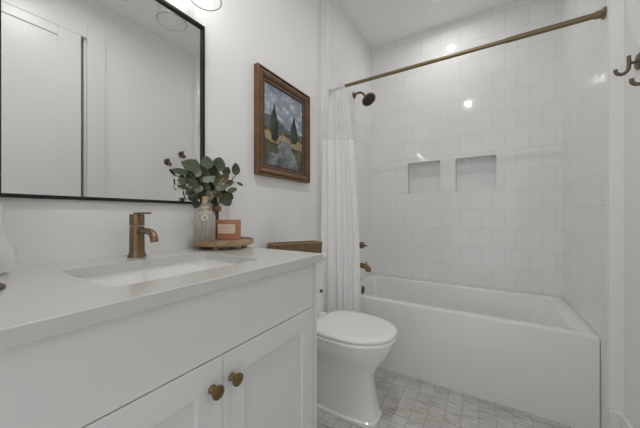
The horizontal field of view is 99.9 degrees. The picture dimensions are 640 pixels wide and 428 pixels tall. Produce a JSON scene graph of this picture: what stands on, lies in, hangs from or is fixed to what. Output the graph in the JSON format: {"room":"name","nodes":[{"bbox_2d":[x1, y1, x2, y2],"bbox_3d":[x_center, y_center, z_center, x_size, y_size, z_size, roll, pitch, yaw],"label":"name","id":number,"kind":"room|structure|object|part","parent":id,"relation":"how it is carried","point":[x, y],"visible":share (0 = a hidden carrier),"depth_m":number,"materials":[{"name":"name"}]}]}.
{"room":"bathroom","nodes":[
{"label":"bathroom","id":0,"kind":"room"},
{"bbox_2d":[0,0,320,265],"bbox_3d":[-0.621,-0.306,1.103,0.100,2.745,2.220,0,0,32],"label":"wall","id":1,"kind":"structure","parent":0,"point":[283,36],"depth_m":1.31,"materials":[{"name":"white paint"}]},
{"bbox_2d":[0,0,204,204],"bbox_3d":[-0.663,-0.433,0.926,0.014,0.776,0.590,0,0,32],"label":"wall mirror","id":2,"kind":"object","parent":1,"relation":"attached to","point":[100,100],"visible":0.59,"depth_m":0.86,"materials":[{"name":"black mirror"}]},
{"bbox_2d":[191,0,221,10],"bbox_3d":[-0.587,-0.961,0.891,0.181,0.235,0.545,0,0,32],"label":"vanity light","id":3,"kind":"object","parent":1,"relation":"attached to","point":[191,0],"visible":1,"depth_m":1.10,"materials":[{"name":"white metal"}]},
{"bbox_2d":[254,62,309,183],"bbox_3d":[-0.210,-0.512,1.638,0.033,0.591,0.492,0,0,32],"label":"framed painting","id":4,"kind":"object","parent":1,"relation":"attached to","point":[281,110],"visible":1,"depth_m":1.59,"materials":[{"name":"brown wood"}]},
{"bbox_2d":[321,0,370,278],"bbox_3d":[0.219,-0.306,2.406,0.155,2.745,0.880,0,0,32],"label":"wall","id":5,"kind":"structure","parent":0,"point":[349,54],"depth_m":2.42,"materials":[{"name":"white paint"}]},
{"bbox_2d":[327,0,328,83],"bbox_3d":[0.058,-0.306,1.996,0.004,2.745,0.018,0,0,32],"label":"trim","id":6,"kind":"structure","parent":5,"relation":"attached to","point":[327,0],"depth_m":1.99,"materials":[{"name":"white paint"}]},
{"bbox_2d":[359,242,367,248],"bbox_3d":[0.362,0.266,2.376,0.120,0.156,0.156,0,0,32],"label":"shower valve","id":7,"kind":"object","parent":5,"relation":"attached to","point":[362,244],"visible":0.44,"depth_m":2.35,"materials":[{"name":"brown metal"}]},
{"bbox_2d":[352,91,375,105],"bbox_3d":[0.380,-1.020,2.329,0.199,0.147,0.123,0,0,32],"label":"shower","id":8,"kind":"object","parent":5,"relation":"attached to","point":[368,99],"visible":1,"depth_m":2.31,"materials":[{"name":"brown metal"}]},
{"bbox_3d":[0.352,-1.055,2.359,0.111,0.062,0.020,0,0,32],"label":"shower arm","id":9,"kind":"part","parent":8,"relation":"part of","materials":[{"name":"brown metal"}]},
{"bbox_2d":[360,261,370,271],"bbox_3d":[0.377,0.450,2.367,0.154,0.088,0.072,0,0,32],"label":"tub spout","id":10,"kind":"object","parent":5,"relation":"attached to","point":[366,266],"visible":0.67,"depth_m":2.33,"materials":[{"name":"brown metal"}]},
{"bbox_2d":[345,6,606,87],"bbox_3d":[0.706,-0.945,1.646,1.473,0.052,0.052,0,0,32],"label":"curtain rod","id":11,"kind":"object","parent":5,"relation":"attached to","point":[600,14],"visible":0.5,"depth_m":1.45,"materials":[{"name":"brown metal"}]},
{"bbox_2d":[321,78,360,312],"bbox_3d":[0.155,-0.033,1.912,0.288,1.918,0.114,0,0,13],"label":"shower curtain","id":12,"kind":"object","parent":11,"relation":"hanging from","point":[339,210],"visible":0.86,"depth_m":1.89,"materials":[{"name":"white fabric"}]},
{"bbox_3d":[0.131,-0.723,1.926,0.223,0.395,0.082,0,0,12],"label":"sheer panel","id":13,"kind":"part","parent":12,"relation":"part of","materials":[{"name":"white fabric"}]},
{"bbox_2d":[336,0,516,49],"bbox_3d":[0.349,-1.719,1.078,1.775,0.080,3.400,0,0,32],"label":"ceiling","id":14,"kind":"structure","parent":0,"point":[379,23],"depth_m":2.25,"materials":[{"name":"white paint"}]},
{"bbox_2d":[317,367,573,427],"bbox_3d":[0.349,1.106,1.078,1.775,0.080,3.400,0,0,32],"label":"floor","id":15,"kind":"structure","parent":0,"point":[404,401],"depth_m":1.46,"materials":[{"name":"tile"}]},
{"bbox_2d":[0,262,316,427],"bbox_3d":[-0.447,0.615,0.745,0.571,0.902,0.820,0,0,32],"label":"vanity cabinet","id":16,"kind":"object","parent":15,"relation":"on","point":[243,355],"visible":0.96,"depth_m":0.55,"materials":[{"name":"white paint"}]},
{"bbox_3d":[-0.336,0.631,0.452,0.020,0.620,0.398,0,0,32],"label":"door","id":17,"kind":"part","parent":16,"relation":"part of","materials":[{"name":"white paint"}]},
{"bbox_2d":[0,246,322,350],"bbox_3d":[-0.453,0.150,0.744,0.563,0.026,0.848,0,0,32],"label":"countertop","id":18,"kind":"structure","parent":16,"relation":"on","point":[39,301],"depth_m":0.53,"materials":[{"name":"white stone"}]},
{"bbox_2d":[0,283,5,289],"bbox_3d":[-0.711,-0.036,0.509,0.304,0.345,0.124,0,0,32],"label":"towel stand","id":19,"kind":"object","parent":18,"relation":"on","point":[2,285],"visible":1,"depth_m":0.50,"materials":[{"name":"brown metal"}]},
{"bbox_2d":[0,205,18,272],"bbox_3d":[-0.770,-0.041,0.555,0.091,0.348,0.199,0,0,32],"label":"hand towel","id":20,"kind":"object","parent":19,"relation":"hanging from","point":[8,251],"visible":1,"depth_m":0.62,"materials":[{"name":"white fabric"}]},
{"bbox_2d":[127,212,158,257],"bbox_3d":[-0.559,0.064,0.855,0.146,0.145,0.053,0,0,32],"label":"faucet","id":21,"kind":"object","parent":18,"relation":"on","point":[137,232],"visible":1,"depth_m":0.86,"materials":[{"name":"brown metal"}]},
{"bbox_3d":[-0.570,-0.006,0.862,0.092,0.006,0.015,0,0,32],"label":"lever","id":22,"kind":"part","parent":21,"relation":"part of","materials":[{"name":"brown metal"}]},
{"bbox_3d":[-0.543,0.063,0.845,0.108,0.044,0.022,0,0,32],"label":"spout","id":23,"kind":"part","parent":21,"relation":"part of","materials":[{"name":"brown metal"}]},
{"bbox_2d":[81,259,235,286],"bbox_3d":[-0.414,0.232,0.751,0.337,0.138,0.432,0,0,32],"label":"sink basin","id":24,"kind":"object","parent":18,"relation":"in","point":[121,278],"visible":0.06,"depth_m":0.85,"materials":[{"name":"white ceramic"}]},
{"bbox_2d":[193,237,253,249],"bbox_3d":[-0.406,0.119,1.141,0.242,0.035,0.242,0,0,32],"label":"serving tray","id":25,"kind":"object","parent":18,"relation":"on","point":[243,242],"visible":0.85,"depth_m":1.05,"materials":[{"name":"brown wood"}]},
{"bbox_2d":[195,196,213,241],"bbox_3d":[-0.467,0.016,1.092,0.085,0.185,0.081,0,0,32],"label":"glass bottle","id":26,"kind":"object","parent":25,"relation":"on","point":[202,233],"visible":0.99,"depth_m":1.07,"materials":[{"name":"clear glass"}]},
{"bbox_3d":[-0.461,-0.018,1.085,0.057,0.035,0.034,0,0,44],"label":"neck cord","id":27,"kind":"part","parent":26,"relation":"part of","materials":[{"name":"beige fabric"}]},
{"bbox_2d":[212,206,221,238],"bbox_3d":[-0.466,0.034,1.215,0.042,0.149,0.042,0,0,32],"label":"bud vase","id":28,"kind":"object","parent":25,"relation":"on","point":[216,209],"visible":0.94,"depth_m":1.20,"materials":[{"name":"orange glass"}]},
{"bbox_2d":[171,156,242,207],"bbox_3d":[-0.465,-0.112,1.160,0.099,0.291,0.309,0,0,32],"label":"bunch","id":29,"kind":"object","parent":28,"relation":"in","point":[195,175],"visible":0.96,"depth_m":1.15,"materials":[{"name":"green plant"}]},
{"bbox_3d":[-0.493,-0.078,1.142,0.036,0.224,0.166,0,0,32],"label":"sprig stem","id":30,"kind":"part","parent":29,"relation":"part of","materials":[{"name":"green plant"}]},
{"bbox_2d":[216,220,240,239],"bbox_3d":[-0.402,0.065,1.186,0.100,0.088,0.030,0,0,-3],"label":"box","id":31,"kind":"object","parent":25,"relation":"on","point":[226,229],"visible":1,"depth_m":1.17,"materials":[{"name":"cardboard"}]},
{"bbox_3d":[-0.226,0.383,0.585,0.027,0.030,0.030,0,0,32],"label":"knob","id":32,"kind":"part","parent":16,"relation":"part of","materials":[{"name":"gold metal"}]},
{"bbox_3d":[-0.198,0.383,0.630,0.027,0.030,0.030,0,0,32],"label":"knob","id":33,"kind":"part","parent":16,"relation":"part of","materials":[{"name":"gold metal"}]},
{"bbox_3d":[-0.131,0.631,0.783,0.020,0.620,0.378,0,0,32],"label":"door","id":34,"kind":"part","parent":16,"relation":"part of","materials":[{"name":"white paint"}]},
{"bbox_2d":[317,252,396,427],"bbox_3d":[0.096,0.653,1.523,0.665,0.826,0.380,0,0,32],"label":"toilet","id":35,"kind":"object","parent":15,"relation":"on","point":[351,345],"visible":0.7,"depth_m":1.39,"materials":[{"name":"white ceramic"}]},
{"bbox_2d":[268,240,321,252],"bbox_3d":[-0.141,0.198,1.557,0.307,0.083,0.100,0,0,-28],"label":"woven basket","id":36,"kind":"object","parent":35,"relation":"on","point":[313,246],"visible":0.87,"depth_m":1.53,"materials":[{"name":"brown wicker"}]},
{"bbox_3d":[-0.110,0.459,1.651,0.175,0.358,0.332,0,0,32],"label":"tank","id":37,"kind":"part","parent":35,"relation":"part of","materials":[{"name":"white ceramic"}]},
{"bbox_3d":[0.099,0.852,1.521,0.634,0.428,0.362,0,0,32],"label":"bowl","id":38,"kind":"part","parent":35,"relation":"part of","materials":[{"name":"white ceramic"}]},
{"bbox_3d":[0.189,0.626,1.466,0.448,0.018,0.380,0,0,32],"label":"seat","id":39,"kind":"part","parent":35,"relation":"part of","materials":[{"name":"white ceramic"}]},
{"bbox_3d":[0.189,0.603,1.466,0.448,0.023,0.380,0,0,32],"label":"lid","id":40,"kind":"part","parent":35,"relation":"part of","materials":[{"name":"white ceramic"}]},
{"bbox_2d":[360,274,599,427],"bbox_3d":[0.936,0.831,2.017,1.472,0.470,0.778,0,0,32],"label":"bathtub","id":41,"kind":"object","parent":15,"relation":"on","point":[531,353],"visible":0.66,"depth_m":1.59,"materials":[{"name":"white ceramic"}]},
{"bbox_2d":[371,0,561,296],"bbox_3d":[1.192,-0.306,2.438,1.775,2.745,0.200,0,0,32],"label":"wall","id":42,"kind":"structure","parent":0,"point":[505,100],"depth_m":2.27,"materials":[{"name":"tile"}]},
{"bbox_2d":[407,159,440,194],"bbox_3d":[0.954,-0.343,2.473,0.299,0.306,0.014,0,0,32],"label":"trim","id":43,"kind":"structure","parent":42,"relation":"attached to","point":[437,159],"depth_m":2.46,"materials":[{"name":"white tile"}]},
{"bbox_2d":[454,153,497,192],"bbox_3d":[1.303,-0.343,2.257,0.312,0.306,0.014,0,0,32],"label":"trim","id":44,"kind":"structure","parent":42,"relation":"attached to","point":[497,153],"depth_m":2.24,"materials":[{"name":"white tile"}]},
{"bbox_2d":[562,0,623,427],"bbox_3d":[1.600,-0.306,1.550,0.146,2.745,0.880,0,0,32],"label":"wall","id":45,"kind":"structure","parent":0,"point":[584,44],"depth_m":1.37,"materials":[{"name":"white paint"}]},
{"bbox_2d":[607,0,609,427],"bbox_3d":[1.309,-0.306,1.221,0.004,2.745,0.018,0,0,32],"label":"trim","id":46,"kind":"structure","parent":45,"relation":"attached to","point":[608,1],"depth_m":1.21,"materials":[{"name":"white tile"}]},
{"bbox_2d":[624,0,639,427],"bbox_3d":[0.802,-0.306,0.220,0.100,2.745,2.220,0,0,32],"label":"wall","id":47,"kind":"structure","parent":0,"point":[631,7],"depth_m":1.12,"materials":[{"name":"white paint"}]},
{"bbox_2d":[610,410,623,427],"bbox_3d":[1.321,0.971,1.196,0.045,0.190,0.014,0,0,32],"label":"baseboard","id":48,"kind":"structure","parent":47,"relation":"attached to","point":[615,417],"depth_m":1.19,"materials":[{"name":"white paint"}]},
{"bbox_2d":[613,53,639,75],"bbox_3d":[1.235,-0.602,1.084,0.075,0.076,0.062,0,0,32],"label":"robe hook","id":49,"kind":"object","parent":47,"relation":"attached to","point":[636,62],"visible":1,"depth_m":1.08,"materials":[{"name":"brown metal"}]},
{"bbox_2d":[621,414,632,427],"bbox_3d":[1.128,0.971,0.854,0.014,0.190,0.771,0,0,32],"label":"baseboard","id":50,"kind":"structure","parent":47,"relation":"attached to","point":[625,423],"depth_m":1.15,"materials":[{"name":"white paint"}]},
{"bbox_2d":[629,78,639,85],"bbox_3d":[1.160,-0.504,0.963,0.075,0.076,0.062,0,0,32],"label":"robe hook","id":51,"kind":"object","parent":47,"relation":"attached to","point":[632,82],"visible":1,"depth_m":0.97,"materials":[{"name":"brown metal"}]}
]}

